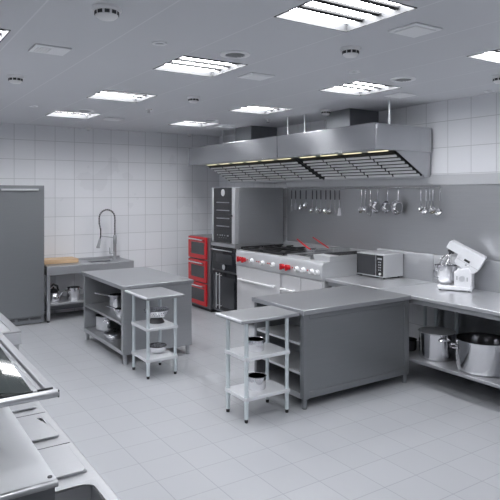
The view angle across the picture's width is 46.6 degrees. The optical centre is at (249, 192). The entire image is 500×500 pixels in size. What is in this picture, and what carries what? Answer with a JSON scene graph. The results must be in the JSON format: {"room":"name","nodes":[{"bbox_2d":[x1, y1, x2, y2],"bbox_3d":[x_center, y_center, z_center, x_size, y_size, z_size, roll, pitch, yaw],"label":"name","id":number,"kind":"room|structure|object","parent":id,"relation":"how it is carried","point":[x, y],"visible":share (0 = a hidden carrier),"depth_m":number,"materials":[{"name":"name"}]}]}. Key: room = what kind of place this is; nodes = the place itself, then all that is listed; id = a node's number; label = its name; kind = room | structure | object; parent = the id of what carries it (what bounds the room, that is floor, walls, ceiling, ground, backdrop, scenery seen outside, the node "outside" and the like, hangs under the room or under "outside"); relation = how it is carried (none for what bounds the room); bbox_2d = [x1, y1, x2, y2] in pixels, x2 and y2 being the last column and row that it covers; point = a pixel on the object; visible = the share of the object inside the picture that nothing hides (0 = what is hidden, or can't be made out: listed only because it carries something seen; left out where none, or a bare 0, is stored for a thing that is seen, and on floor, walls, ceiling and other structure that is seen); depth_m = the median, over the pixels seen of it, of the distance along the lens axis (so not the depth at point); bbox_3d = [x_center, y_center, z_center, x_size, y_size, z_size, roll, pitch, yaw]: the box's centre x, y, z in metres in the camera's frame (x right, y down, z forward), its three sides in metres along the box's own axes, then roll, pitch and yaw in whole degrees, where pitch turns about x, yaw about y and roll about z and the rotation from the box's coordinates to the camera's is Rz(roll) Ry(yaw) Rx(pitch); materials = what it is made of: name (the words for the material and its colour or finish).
{"room":"commercial kitchen","nodes":[
{"label":"commercial kitchen","id":0,"kind":"room"},
{"bbox_2d":[0,123,218,313],"bbox_3d":[-3.971,0.440,8.944,8.250,3.140,0.100,0,0,-34],"label":"wall","id":1,"kind":"structure","parent":0,"point":[157,200],"depth_m":9.94,"materials":[{"name":"tile"}]},
{"bbox_2d":[0,0,499,136],"bbox_3d":[-0.853,-1.105,4.232,8.050,0.050,11.200,0,0,-34],"label":"ceiling","id":2,"kind":"structure","parent":0,"point":[120,54],"depth_m":4.73,"materials":[{"name":"white paint"}]},
{"bbox_2d":[0,29,10,41],"bbox_3d":[-2.001,-1.119,3.928,0.600,0.085,0.600,0,0,-34],"label":"ceiling light","id":3,"kind":"object","parent":2,"relation":"attached to","point":[3,32],"visible":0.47,"depth_m":3.99,"materials":[{"name":"grey"}]},
{"bbox_2d":[7,74,23,83],"bbox_3d":[-2.165,-1.045,5.354,0.150,0.070,0.150,0,0,-34],"label":"smoke detector","id":4,"kind":"object","parent":2,"relation":"attached to","point":[12,78],"visible":1,"depth_m":5.31,"materials":[{"name":"white plastic"}]},
{"bbox_2d":[28,43,71,55],"bbox_3d":[-1.503,-1.072,4.354,0.260,0.016,0.240,0,0,-34],"label":"ceiling vent","id":5,"kind":"object","parent":2,"relation":"in","point":[38,48],"visible":1,"depth_m":4.32,"materials":[{"name":"white"}]},
{"bbox_2d":[45,110,100,118],"bbox_3d":[-2.442,-1.119,8.001,0.600,0.085,0.600,0,0,-34],"label":"ceiling light","id":6,"kind":"object","parent":2,"relation":"attached to","point":[57,113],"visible":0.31,"depth_m":8.19,"materials":[{"name":"grey"}]},
{"bbox_2d":[92,3,121,20],"bbox_3d":[-0.835,-1.045,3.381,0.170,0.070,0.170,0,0,-34],"label":"smoke detector","id":7,"kind":"object","parent":2,"relation":"attached to","point":[102,11],"visible":1,"depth_m":3.33,"materials":[{"name":"white plastic"}]},
{"bbox_2d":[101,118,123,120],"bbox_3d":[-2.002,-1.071,8.460,0.260,0.017,0.240,0,0,-34],"label":"ceiling vent","id":8,"kind":"object","parent":2,"relation":"in","point":[107,119],"visible":1,"depth_m":8.40,"materials":[{"name":"white"}]},
{"bbox_2d":[87,90,156,101],"bbox_3d":[-1.437,-1.119,6.484,0.600,0.085,0.600,0,0,-34],"label":"ceiling light","id":9,"kind":"object","parent":2,"relation":"attached to","point":[105,94],"visible":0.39,"depth_m":6.64,"materials":[{"name":"grey"}]},
{"bbox_2d":[152,41,166,45],"bbox_3d":[-0.652,-1.076,4.173,0.110,0.008,0.110,0,0,-34],"label":"ceiling speaker","id":10,"kind":"object","parent":2,"relation":"attached to","point":[157,43],"visible":1,"depth_m":4.17,"materials":[{"name":"white"}]},
{"bbox_2d":[168,120,218,126],"bbox_3d":[-0.874,-1.119,9.039,0.600,0.085,0.600,0,0,-34],"label":"ceiling light","id":11,"kind":"object","parent":2,"relation":"attached to","point":[182,123],"visible":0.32,"depth_m":9.24,"materials":[{"name":"grey"}]},
{"bbox_2d":[187,96,199,102],"bbox_3d":[-0.636,-1.045,6.523,0.140,0.070,0.140,0,0,-34],"label":"smoke detector","id":12,"kind":"object","parent":2,"relation":"attached to","point":[192,99],"visible":1,"depth_m":6.48,"materials":[{"name":"white plastic"}]},
{"bbox_2d":[153,55,246,76],"bbox_3d":[-0.433,-1.119,4.966,0.600,0.085,0.600,0,0,-34],"label":"ceiling light","id":13,"kind":"object","parent":2,"relation":"attached to","point":[183,64],"visible":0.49,"depth_m":5.09,"materials":[{"name":"grey plastic"}]},
{"bbox_2d":[220,50,249,58],"bbox_3d":[-0.115,-1.074,4.505,0.240,0.012,0.240,0,0,-34],"label":"ceiling vent","id":14,"kind":"object","parent":2,"relation":"in","point":[232,54],"visible":1,"depth_m":4.48,"materials":[{"name":"white"}]},
{"bbox_2d":[226,53,243,57],"bbox_3d":[-0.115,-1.073,4.505,0.144,0.010,0.112,0,0,-33],"label":"grille","id":15,"kind":"object","parent":14,"relation":"attached to","point":[231,55],"depth_m":4.51,"materials":[{"name":"grey plastic"}]},
{"bbox_2d":[237,72,274,80],"bbox_3d":[0.057,-1.071,5.350,0.260,0.017,0.240,0,0,-34],"label":"ceiling vent","id":16,"kind":"object","parent":2,"relation":"in","point":[253,76],"visible":1,"depth_m":5.31,"materials":[{"name":"white"}]},
{"bbox_2d":[229,105,289,113],"bbox_3d":[0.130,-1.119,7.521,0.600,0.085,0.600,0,0,-34],"label":"ceiling light","id":17,"kind":"object","parent":2,"relation":"attached to","point":[257,109],"visible":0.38,"depth_m":7.71,"materials":[{"name":"grey"}]},
{"bbox_2d":[320,109,330,114],"bbox_3d":[0.988,-1.045,7.549,0.140,0.070,0.140,0,0,-34],"label":"smoke detector","id":18,"kind":"object","parent":2,"relation":"attached to","point":[323,111],"visible":1,"depth_m":7.50,"materials":[{"name":"white plastic"}]},
{"bbox_2d":[274,0,416,31],"bbox_3d":[0.561,-1.119,3.465,0.600,0.085,0.600,0,0,-34],"label":"ceiling light","id":19,"kind":"object","parent":2,"relation":"attached to","point":[340,15],"visible":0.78,"depth_m":3.58,"materials":[{"name":"grey plastic"}]},
{"bbox_2d":[340,45,360,57],"bbox_3d":[0.749,-1.045,4.321,0.150,0.070,0.150,0,0,-34],"label":"smoke detector","id":20,"kind":"object","parent":2,"relation":"attached to","point":[351,51],"visible":1,"depth_m":4.28,"materials":[{"name":"white plastic"}]},
{"bbox_2d":[319,81,401,95],"bbox_3d":[1.135,-1.119,6.004,0.600,0.085,0.600,0,0,-34],"label":"ceiling light","id":21,"kind":"object","parent":2,"relation":"attached to","point":[359,88],"visible":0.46,"depth_m":6.16,"materials":[{"name":"grey"}]},
{"bbox_2d":[384,92,415,98],"bbox_3d":[1.655,-1.071,6.396,0.260,0.017,0.240,0,0,-34],"label":"ceiling vent","id":22,"kind":"object","parent":2,"relation":"in","point":[396,95],"visible":1,"depth_m":6.35,"materials":[{"name":"white"}]},
{"bbox_2d":[390,76,415,81],"bbox_3d":[1.449,-1.074,5.492,0.240,0.012,0.240,0,0,-34],"label":"ceiling vent","id":23,"kind":"object","parent":2,"relation":"in","point":[404,78],"visible":1,"depth_m":5.46,"materials":[{"name":"white"}]},
{"bbox_2d":[388,22,442,37],"bbox_3d":[1.089,-1.071,3.827,0.260,0.017,0.240,0,0,-34],"label":"ceiling vent","id":24,"kind":"object","parent":2,"relation":"in","point":[416,29],"visible":1,"depth_m":3.79,"materials":[{"name":"white"}]},
{"bbox_2d":[467,49,499,63],"bbox_3d":[2.128,-1.119,4.503,0.600,0.085,0.600,0,0,-34],"label":"ceiling light","id":25,"kind":"object","parent":2,"relation":"attached to","point":[493,56],"visible":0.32,"depth_m":4.70,"materials":[{"name":"grey"}]},
{"bbox_2d":[491,75,499,83],"bbox_3d":[2.309,-1.045,5.354,0.150,0.070,0.150,0,0,-34],"label":"smoke detector","id":26,"kind":"object","parent":2,"relation":"attached to","point":[496,78],"visible":1,"depth_m":5.32,"materials":[{"name":"white plastic"}]},
{"bbox_2d":[16,306,499,499],"bbox_3d":[-0.853,1.980,4.232,8.050,0.060,11.200,0,0,-34],"label":"floor","id":27,"kind":"structure","parent":0,"point":[434,435],"depth_m":4.76,"materials":[{"name":"tile"}]},
{"bbox_2d":[0,312,20,349],"bbox_3d":[-2.775,1.500,4.903,1.185,0.900,1.960,0,0,-34],"label":"countertop","id":28,"kind":"structure","parent":27,"relation":"on","point":[8,329],"depth_m":4.42,"materials":[{"name":"metal"}]},
{"bbox_2d":[0,322,20,344],"bbox_3d":[-2.775,1.106,4.903,1.185,0.088,1.960,0,0,-33],"label":"countertop","id":29,"kind":"structure","parent":28,"relation":"on","point":[15,338],"depth_m":4.40,"materials":[{"name":"metal"}]},
{"bbox_2d":[0,185,43,325],"bbox_3d":[-3.541,0.918,8.752,0.715,2.063,0.655,0,0,-34],"label":"refrigerator","id":30,"kind":"object","parent":27,"relation":"on","point":[21,206],"visible":0.94,"depth_m":8.53,"materials":[{"name":"metal"}]},
{"bbox_2d":[13,401,119,499],"bbox_3d":[-1.317,1.500,2.246,1.182,0.901,2.800,0,0,-34],"label":"countertop","id":31,"kind":"structure","parent":27,"relation":"on","point":[91,473],"depth_m":2.39,"materials":[{"name":"metal"}]},
{"bbox_2d":[0,332,58,499],"bbox_3d":[-1.591,0.721,2.479,0.982,0.656,2.009,0,0,-34],"label":"gantry","id":32,"kind":"object","parent":31,"relation":"on","point":[24,473],"visible":1,"depth_m":2.00,"materials":[{"name":"grey metal"}]},
{"bbox_2d":[0,407,56,493],"bbox_3d":[-1.596,0.958,2.484,0.980,0.015,1.995,0,0,-33],"label":"shelf","id":33,"kind":"object","parent":32,"relation":"attached to","point":[23,470],"depth_m":2.04,"materials":[{"name":"grey metal"}]},
{"bbox_2d":[34,416,57,441],"bbox_3d":[-1.053,1.147,2.505,0.384,0.206,0.266,0,0,-34],"label":"pan","id":34,"kind":"object","parent":31,"relation":"in","point":[42,418],"visible":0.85,"depth_m":2.66,"materials":[{"name":"metal"}]},
{"bbox_2d":[18,417,58,441],"bbox_3d":[-1.049,1.030,2.502,0.368,0.026,0.270,0,0,-34],"label":"lid","id":35,"kind":"object","parent":34,"relation":"on","point":[36,429],"visible":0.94,"depth_m":2.54,"materials":[{"name":"metal"}]},
{"bbox_2d":[57,446,86,478],"bbox_3d":[-0.844,1.147,2.188,0.384,0.206,0.266,0,0,-34],"label":"pan","id":36,"kind":"object","parent":31,"relation":"in","point":[85,470],"visible":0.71,"depth_m":2.17,"materials":[{"name":"metal"}]},
{"bbox_2d":[38,444,84,477],"bbox_3d":[-0.842,1.030,2.189,0.368,0.026,0.270,0,0,-34],"label":"lid","id":37,"kind":"object","parent":36,"relation":"on","point":[60,459],"visible":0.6,"depth_m":2.25,"materials":[{"name":"metal"}]},
{"bbox_2d":[55,479,110,499],"bbox_3d":[-0.649,1.147,1.894,0.384,0.206,0.291,0,0,-34],"label":"pan","id":38,"kind":"object","parent":31,"relation":"in","point":[89,491],"visible":0.92,"depth_m":2.06,"materials":[{"name":"metal"}]},
{"bbox_2d":[55,485,103,499],"bbox_3d":[-0.649,1.151,1.894,0.356,0.198,0.263,0,0,-33],"label":"tray","id":39,"kind":"object","parent":38,"relation":"on","point":[86,492],"depth_m":2.06,"materials":[{"name":"metal"}]},
{"bbox_3d":[-1.271,1.147,2.834,0.384,0.206,0.266,0,0,-33],"label":"pan","id":40,"kind":"object","parent":31,"relation":"on","visible":0},
{"bbox_2d":[9,402,35,411],"bbox_3d":[-1.268,1.030,2.833,0.368,0.026,0.275,0,0,-34],"label":"lid","id":41,"kind":"object","parent":40,"relation":"on","point":[30,405],"visible":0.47,"depth_m":2.82,"materials":[{"name":"metal"}]},
{"bbox_2d":[44,255,133,322],"bbox_3d":[-2.647,1.512,9.346,1.378,0.875,0.661,0,0,-34],"label":"table","id":42,"kind":"object","parent":27,"relation":"on","point":[103,262],"visible":0.49,"depth_m":9.09,"materials":[{"name":"metal"}]},
{"bbox_2d":[50,283,62,302],"bbox_3d":[-3.034,1.533,8.953,0.217,0.283,0.217,0,0,24],"label":"kettle","id":43,"kind":"object","parent":42,"relation":"on","point":[55,296],"visible":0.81,"depth_m":8.90,"materials":[{"name":"silver metal"}]},
{"bbox_2d":[44,257,78,264],"bbox_3d":[-3.047,1.072,9.220,0.545,0.065,0.340,0,0,-34],"label":"cutting board","id":44,"kind":"object","parent":42,"relation":"on","point":[57,260],"visible":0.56,"depth_m":9.11,"materials":[{"name":"brown wood"}]},
{"bbox_2d":[44,294,83,305],"bbox_3d":[-2.651,1.690,9.353,1.338,0.030,0.605,0,0,-33],"label":"shelf","id":45,"kind":"object","parent":42,"relation":"attached to","point":[64,300],"depth_m":8.95,"materials":[{"name":"metal"}]},
{"bbox_2d":[65,286,82,300],"bbox_3d":[-2.770,1.575,9.104,0.300,0.200,0.212,0,0,-34],"label":"cooking pot","id":46,"kind":"object","parent":42,"relation":"on","point":[73,292],"visible":1,"depth_m":9.02,"materials":[{"name":"silver metal"}]},
{"bbox_2d":[44,257,132,267],"bbox_3d":[-2.649,1.120,9.348,1.378,0.030,0.655,0,0,-33],"label":"countertop","id":47,"kind":"structure","parent":42,"relation":"on","point":[101,260],"depth_m":9.36,"materials":[{"name":"metal"}]},
{"bbox_2d":[96,209,116,258],"bbox_3d":[-2.395,0.684,9.711,0.364,0.843,0.090,0,0,-34],"label":"faucet","id":48,"kind":"object","parent":42,"relation":"on","point":[114,237],"visible":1,"depth_m":9.76,"materials":[{"name":"metal"}]},
{"bbox_2d":[82,267,193,364],"bbox_3d":[-1.464,1.500,7.389,0.915,0.900,1.460,0,0,-34],"label":"base cabinet","id":49,"kind":"object","parent":27,"relation":"on","point":[107,282],"visible":0.81,"depth_m":6.99,"materials":[{"name":"metal"}]},
{"bbox_2d":[84,302,120,324],"bbox_3d":[-1.482,1.492,7.389,0.845,0.025,1.330,0,0,-33],"label":"shelf","id":50,"kind":"object","parent":49,"relation":"attached to","point":[99,307],"depth_m":7.37,"materials":[{"name":"metal"}]},
{"bbox_2d":[84,325,120,353],"bbox_3d":[-1.482,1.817,7.389,0.845,0.045,1.330,0,0,-33],"label":"shelf","id":51,"kind":"object","parent":49,"relation":"attached to","point":[115,344],"depth_m":7.21,"materials":[{"name":"metal"}]},
{"bbox_2d":[95,313,119,331],"bbox_3d":[-1.877,1.700,7.656,0.328,0.190,0.376,0,0,20],"label":"stockpot","id":52,"kind":"object","parent":49,"relation":"on","point":[102,324],"visible":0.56,"depth_m":7.52,"materials":[{"name":"silver metal"}]},
{"bbox_2d":[95,292,120,309],"bbox_3d":[-1.795,1.389,7.528,0.456,0.182,0.211,0,0,41],"label":"saucepan","id":53,"kind":"object","parent":49,"relation":"on","point":[114,298],"visible":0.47,"depth_m":7.36,"materials":[{"name":"silver metal"}]},
{"bbox_2d":[104,328,120,339],"bbox_3d":[-1.685,1.737,7.220,0.266,0.115,0.327,0,0,-34],"label":"pan","id":54,"kind":"object","parent":49,"relation":"on","point":[113,334],"visible":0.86,"depth_m":7.12,"materials":[{"name":"silver metal"}]},
{"bbox_2d":[106,305,120,316],"bbox_3d":[-1.611,1.432,7.057,0.151,0.096,0.340,0,0,-38],"label":"saucepan","id":55,"kind":"object","parent":49,"relation":"on","point":[117,310],"visible":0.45,"depth_m":6.93,"materials":[{"name":"silver metal"}]},
{"bbox_2d":[82,267,193,289],"bbox_3d":[-1.464,1.073,7.389,0.915,0.045,1.460,0,0,-33],"label":"countertop","id":56,"kind":"structure","parent":49,"relation":"on","point":[139,277],"depth_m":7.14,"materials":[{"name":"metal"}]},
{"bbox_2d":[125,287,184,378],"bbox_3d":[-1.057,1.519,6.391,0.448,0.862,0.605,0,0,-34],"label":"stand","id":57,"kind":"object","parent":27,"relation":"on","point":[155,293],"visible":0.89,"depth_m":6.24,"materials":[{"name":"metal"}]},
{"bbox_2d":[131,349,177,362],"bbox_3d":[-1.045,1.761,6.330,0.359,0.032,0.434,0,0,-33],"label":"shelf","id":58,"kind":"object","parent":57,"relation":"attached to","point":[141,354],"depth_m":6.23,"materials":[{"name":"grey metal"}]},
{"bbox_2d":[131,319,177,331],"bbox_3d":[-1.045,1.436,6.330,0.359,0.032,0.434,0,0,-33],"label":"shelf","id":59,"kind":"object","parent":57,"relation":"attached to","point":[141,324],"depth_m":6.22,"materials":[{"name":"grey metal"}]},
{"bbox_2d":[143,306,168,323],"bbox_3d":[-1.027,1.349,6.371,0.335,0.142,0.284,0,0,-34],"label":"colander","id":60,"kind":"object","parent":57,"relation":"on","point":[157,314],"visible":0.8,"depth_m":6.31,"materials":[{"name":"silver metal"}]},
{"bbox_2d":[143,307,168,318],"bbox_3d":[-1.027,1.326,6.371,0.284,0.097,0.284,0,0,-33],"label":"bowl","id":61,"kind":"object","parent":60,"relation":"on","point":[155,312],"depth_m":6.32,"materials":[{"name":"silver metal"}]},
{"bbox_2d":[150,342,166,353],"bbox_3d":[-1.016,1.703,6.355,0.208,0.083,0.208,0,0,-34],"label":"pot","id":62,"kind":"object","parent":57,"relation":"on","point":[158,347],"visible":0.85,"depth_m":6.30,"materials":[{"name":"silver metal"}]},
{"bbox_2d":[192,302,215,311],"bbox_3d":[-0.586,1.916,9.926,0.620,0.068,0.720,0,0,-34],"label":"stand","id":63,"kind":"object","parent":27,"relation":"on","point":[193,304],"visible":0.21,"depth_m":9.66,"materials":[{"name":"black plastic"}]},
{"bbox_2d":[192,280,213,307],"bbox_3d":[-0.624,1.688,9.900,0.712,0.383,0.720,0,0,-34],"label":"oven","id":64,"kind":"object","parent":63,"relation":"on","point":[202,293],"visible":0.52,"depth_m":9.60,"materials":[{"name":"metal"}]},
{"bbox_2d":[188,257,212,284],"bbox_3d":[-0.624,1.304,9.900,0.712,0.383,0.720,0,0,-34],"label":"oven","id":65,"kind":"object","parent":64,"relation":"on","point":[200,270],"visible":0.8,"depth_m":9.64,"materials":[{"name":"metal"}]},
{"bbox_2d":[188,234,213,260],"bbox_3d":[-0.624,0.918,9.900,0.712,0.383,0.720,0,0,-34],"label":"oven","id":66,"kind":"object","parent":65,"relation":"on","point":[199,246],"visible":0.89,"depth_m":9.68,"materials":[{"name":"metal"}]},
{"bbox_2d":[213,270,236,311],"bbox_3d":[-0.060,1.600,9.332,0.940,0.700,0.730,0,0,-34],"label":"wine cooler","id":67,"kind":"object","parent":27,"relation":"on","point":[224,284],"visible":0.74,"depth_m":9.08,"materials":[{"name":"metal"}]},
{"bbox_2d":[211,245,262,274],"bbox_3d":[-0.065,1.046,9.329,0.951,0.403,0.730,0,0,-34],"label":"oven","id":68,"kind":"object","parent":67,"relation":"on","point":[224,258],"visible":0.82,"depth_m":9.06,"materials":[{"name":"metal"}]},
{"bbox_2d":[211,187,282,248],"bbox_3d":[-0.065,0.379,9.329,0.950,0.928,0.730,0,0,-34],"label":"oven","id":69,"kind":"object","parent":68,"relation":"on","point":[241,216],"visible":1,"depth_m":9.04,"materials":[{"name":"metal"}]},
{"bbox_2d":[215,305,298,423],"bbox_3d":[0.065,1.510,5.205,0.626,0.879,0.430,0,0,-34],"label":"stand","id":70,"kind":"object","parent":27,"relation":"on","point":[265,313],"visible":0.98,"depth_m":5.14,"materials":[{"name":"metal"}]},
{"bbox_2d":[248,336,264,351],"bbox_3d":[0.049,1.345,5.153,0.168,0.100,0.168,0,0,-34],"label":"steel pot","id":71,"kind":"object","parent":70,"relation":"on","point":[255,343],"visible":0.86,"depth_m":5.10,"materials":[{"name":"white"}]},
{"bbox_2d":[248,372,265,390],"bbox_3d":[0.057,1.677,5.159,0.178,0.115,0.178,0,0,-34],"label":"steel pot","id":72,"kind":"object","parent":70,"relation":"on","point":[256,380],"visible":0.94,"depth_m":5.10,"materials":[{"name":"white"}]},
{"bbox_2d":[225,379,289,401],"bbox_3d":[0.066,1.751,5.164,0.474,0.032,0.344,0,0,-33],"label":"shelf","id":73,"kind":"object","parent":70,"relation":"attached to","point":[273,388],"depth_m":5.10,"materials":[{"name":"grey metal"}]},
{"bbox_2d":[225,343,289,361],"bbox_3d":[0.066,1.411,5.164,0.474,0.032,0.344,0,0,-33],"label":"shelf","id":74,"kind":"object","parent":70,"relation":"attached to","point":[270,350],"depth_m":5.09,"materials":[{"name":"grey metal"}]},
{"bbox_2d":[236,241,329,309],"bbox_3d":[0.456,1.355,8.531,0.982,1.190,1.131,0,0,-34],"label":"gas range","id":75,"kind":"object","parent":27,"relation":"on","point":[258,272],"visible":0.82,"depth_m":8.39,"materials":[{"name":"grey metal"}]},
{"bbox_2d":[279,246,371,292],"bbox_3d":[1.005,1.355,7.702,0.982,1.190,0.851,0,0,-34],"label":"range","id":76,"kind":"object","parent":27,"relation":"on","point":[300,272],"visible":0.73,"depth_m":7.38,"materials":[{"name":"grey metal"}]},
{"bbox_2d":[297,239,331,256],"bbox_3d":[0.795,0.742,7.877,0.305,0.204,0.628,0,0,-34],"label":"basket","id":77,"kind":"object","parent":76,"relation":"on","point":[319,251],"visible":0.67,"depth_m":7.68,"materials":[{"name":"metal"}]},
{"bbox_2d":[312,237,349,252],"bbox_3d":[1.059,0.737,8.075,0.285,0.214,0.668,0,0,-34],"label":"basket","id":78,"kind":"object","parent":76,"relation":"on","point":[341,248],"visible":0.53,"depth_m":7.94,"materials":[{"name":"metal"}]},
{"bbox_2d":[252,285,410,409],"bbox_3d":[0.834,1.500,5.905,1.414,0.900,0.832,0,0,-34],"label":"base cabinet","id":79,"kind":"object","parent":27,"relation":"on","point":[350,336],"visible":0.94,"depth_m":5.61,"materials":[{"name":"metal"}]},
{"bbox_2d":[257,323,299,345],"bbox_3d":[0.433,1.371,5.647,0.405,0.022,0.700,0,0,-33],"label":"shelf","id":80,"kind":"object","parent":79,"relation":"attached to","point":[277,330],"depth_m":5.74,"materials":[{"name":"metal"}]},
{"bbox_2d":[262,368,299,398],"bbox_3d":[0.819,1.835,5.903,1.342,0.050,0.700,0,0,-33],"label":"shelf","id":81,"kind":"object","parent":79,"relation":"attached to","point":[277,375],"depth_m":5.66,"materials":[{"name":"metal"}]},
{"bbox_2d":[263,349,299,374],"bbox_3d":[0.433,1.636,5.647,0.405,0.022,0.700,0,0,-33],"label":"shelf","id":82,"kind":"object","parent":79,"relation":"attached to","point":[294,356],"depth_m":5.63,"materials":[{"name":"metal"}]},
{"bbox_2d":[252,285,410,315],"bbox_3d":[0.834,1.073,5.905,1.414,0.045,0.832,0,0,-33],"label":"countertop","id":83,"kind":"structure","parent":79,"relation":"on","point":[308,302],"depth_m":5.77,"materials":[{"name":"metal"}]},
{"bbox_2d":[325,248,434,326],"bbox_3d":[1.558,1.337,6.994,0.918,1.225,0.915,0,0,-34],"label":"countertop","id":84,"kind":"structure","parent":27,"relation":"on","point":[417,267],"depth_m":6.97,"materials":[{"name":"metal"}]},
{"bbox_2d":[325,275,432,289],"bbox_3d":[1.550,1.067,6.989,0.900,0.035,0.915,0,0,-33],"label":"countertop","id":85,"kind":"structure","parent":84,"relation":"on","point":[374,282],"depth_m":6.88,"materials":[{"name":"metal"}]},
{"bbox_2d":[357,250,402,278],"bbox_3d":[1.626,0.900,7.311,0.358,0.300,0.469,0,0,-34],"label":"microwave","id":86,"kind":"object","parent":84,"relation":"on","point":[383,264],"visible":1,"depth_m":7.16,"materials":[{"name":"silver metal"}]},
{"bbox_2d":[380,255,499,388],"bbox_3d":[2.436,1.340,5.636,0.953,1.220,2.310,0,0,-34],"label":"work table","id":87,"kind":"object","parent":27,"relation":"on","point":[477,310],"depth_m":6.13,"materials":[{"name":"metal"}]},
{"bbox_2d":[409,337,416,350],"bbox_3d":[1.713,1.645,6.326,0.293,0.110,0.212,0,0,-34],"label":"pan","id":88,"kind":"object","parent":87,"relation":"on","point":[412,341],"visible":0.32,"depth_m":6.25,"materials":[{"name":"grey metal"}]},
{"bbox_2d":[418,326,455,361],"bbox_3d":[1.936,1.562,6.007,0.399,0.276,0.375,0,0,42],"label":"stockpot","id":89,"kind":"object","parent":87,"relation":"on","point":[434,342],"visible":0.99,"depth_m":5.87,"materials":[{"name":"silver metal"}]},
{"bbox_2d":[380,283,499,315],"bbox_3d":[2.432,1.073,5.633,0.925,0.035,2.310,0,0,-33],"label":"countertop","id":90,"kind":"structure","parent":87,"relation":"on","point":[487,302],"depth_m":5.90,"materials":[{"name":"metal"}]},
{"bbox_2d":[409,341,499,388],"bbox_3d":[2.423,1.715,5.621,0.915,0.030,2.300,0,0,-33],"label":"shelf","id":91,"kind":"object","parent":87,"relation":"attached to","point":[450,367],"depth_m":5.64,"materials":[{"name":"metal"}]},
{"bbox_2d":[434,240,486,291],"bbox_3d":[2.274,0.786,6.295,0.540,0.539,0.254,0,0,29],"label":"stand mixer","id":92,"kind":"object","parent":87,"relation":"on","point":[470,261],"visible":1,"depth_m":6.21,"materials":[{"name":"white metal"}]},
{"bbox_2d":[434,263,456,284],"bbox_3d":[2.148,0.897,6.364,0.253,0.221,0.253,0,0,-39],"label":"bowl","id":93,"kind":"object","parent":92,"relation":"on","point":[445,273],"depth_m":6.28,"materials":[{"name":"silver metal"}]},
{"bbox_2d":[449,332,499,376],"bbox_3d":[2.251,1.550,5.585,0.537,0.300,0.532,0,0,-34],"label":"pot","id":94,"kind":"object","parent":87,"relation":"on","point":[476,353],"visible":1,"depth_m":5.42,"materials":[{"name":"silver metal"}]},
{"bbox_2d":[219,92,499,340],"bbox_3d":[2.545,0.440,6.482,0.100,3.140,11.200,0,0,-34],"label":"wall","id":95,"kind":"structure","parent":0,"point":[465,131],"depth_m":6.74,"materials":[{"name":"tile"}]},
{"bbox_2d":[189,136,324,182],"bbox_3d":[0.048,-0.481,9.249,0.956,0.593,2.593,0,0,-34],"label":"extraction hood","id":96,"kind":"object","parent":95,"relation":"attached to","point":[254,160],"visible":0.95,"depth_m":8.96,"materials":[{"name":"metal"}]},
{"bbox_2d":[235,126,276,141],"bbox_3d":[0.093,-0.929,9.607,0.530,0.300,0.510,0,0,-34],"label":"duct","id":97,"kind":"object","parent":96,"relation":"attached to","point":[248,132],"visible":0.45,"depth_m":9.41,"materials":[{"name":"metal"}]},
{"bbox_2d":[277,122,431,179],"bbox_3d":[1.269,-0.481,7.404,0.956,0.593,1.828,0,0,-34],"label":"extraction hood","id":98,"kind":"object","parent":95,"relation":"attached to","point":[361,151],"visible":1,"depth_m":6.94,"materials":[{"name":"metal"}]},
{"bbox_2d":[326,108,378,128],"bbox_3d":[1.351,-0.929,7.706,0.530,0.300,0.490,0,0,-34],"label":"duct","id":99,"kind":"object","parent":98,"relation":"attached to","point":[345,117],"visible":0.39,"depth_m":7.52,"materials":[{"name":"metal"}]},
{"bbox_2d":[286,152,499,261],"bbox_3d":[1.643,0.280,7.713,0.041,1.540,7.050,0,0,-34],"label":"backsplash","id":100,"kind":"structure","parent":95,"relation":"attached to","point":[469,204],"depth_m":7.24,"materials":[{"name":"metal"}]},
{"bbox_2d":[285,186,441,188],"bbox_3d":[1.411,-0.070,7.997,0.067,0.016,2.980,0,0,-34],"label":"utensil rail","id":101,"kind":"object","parent":100,"relation":"attached to","point":[422,186],"visible":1,"depth_m":7.72,"materials":[{"name":"silver metal"}]},
{"bbox_2d":[368,189,372,215],"bbox_3d":[1.591,0.114,7.673,0.072,0.397,0.069,0,0,-34],"label":"whisk","id":102,"kind":"object","parent":101,"relation":"hanging from","point":[370,203],"visible":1,"depth_m":7.67,"materials":[{"name":"silver metal"}]},
{"bbox_2d":[371,186,381,212],"bbox_3d":[1.658,0.090,7.561,0.048,0.350,0.170,0,0,-34],"label":"frying pan","id":103,"kind":"object","parent":101,"relation":"hanging from","point":[376,205],"visible":1,"depth_m":7.58,"materials":[{"name":"silver metal"}]},
{"bbox_2d":[381,186,390,212],"bbox_3d":[1.755,0.086,7.415,0.048,0.343,0.156,0,0,-34],"label":"frying pan","id":104,"kind":"object","parent":101,"relation":"hanging from","point":[386,206],"visible":1,"depth_m":7.44,"materials":[{"name":"silver metal"}]},
{"bbox_2d":[391,186,403,214],"bbox_3d":[1.854,0.095,7.265,0.048,0.359,0.188,0,0,-34],"label":"frying pan","id":105,"kind":"object","parent":101,"relation":"hanging from","point":[397,207],"visible":1,"depth_m":7.28,"materials":[{"name":"silver metal"}]},
{"bbox_2d":[421,188,428,213],"bbox_3d":[2.085,0.085,6.896,0.070,0.340,0.090,0,0,-34],"label":"ladle","id":106,"kind":"object","parent":101,"relation":"hanging from","point":[425,210],"visible":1,"depth_m":6.91,"materials":[{"name":"silver metal"}]},
{"bbox_2d":[421,207,428,213],"bbox_3d":[2.084,0.213,6.896,0.069,0.084,0.090,0,0,-33],"label":"cup","id":107,"kind":"object","parent":106,"relation":"on","point":[425,210],"depth_m":6.92,"materials":[{"name":"silver metal"}]},
{"bbox_2d":[429,188,435,213],"bbox_3d":[2.151,0.083,6.821,0.043,0.336,0.096,0,0,-34],"label":"skimmer","id":108,"kind":"object","parent":101,"relation":"hanging from","point":[432,210],"visible":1,"depth_m":6.82,"materials":[{"name":"silver metal"}]},
{"bbox_2d":[435,188,441,215],"bbox_3d":[2.194,0.090,6.731,0.070,0.350,0.090,0,0,-34],"label":"ladle","id":109,"kind":"object","parent":101,"relation":"hanging from","point":[438,212],"visible":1,"depth_m":6.74,"materials":[{"name":"silver metal"}]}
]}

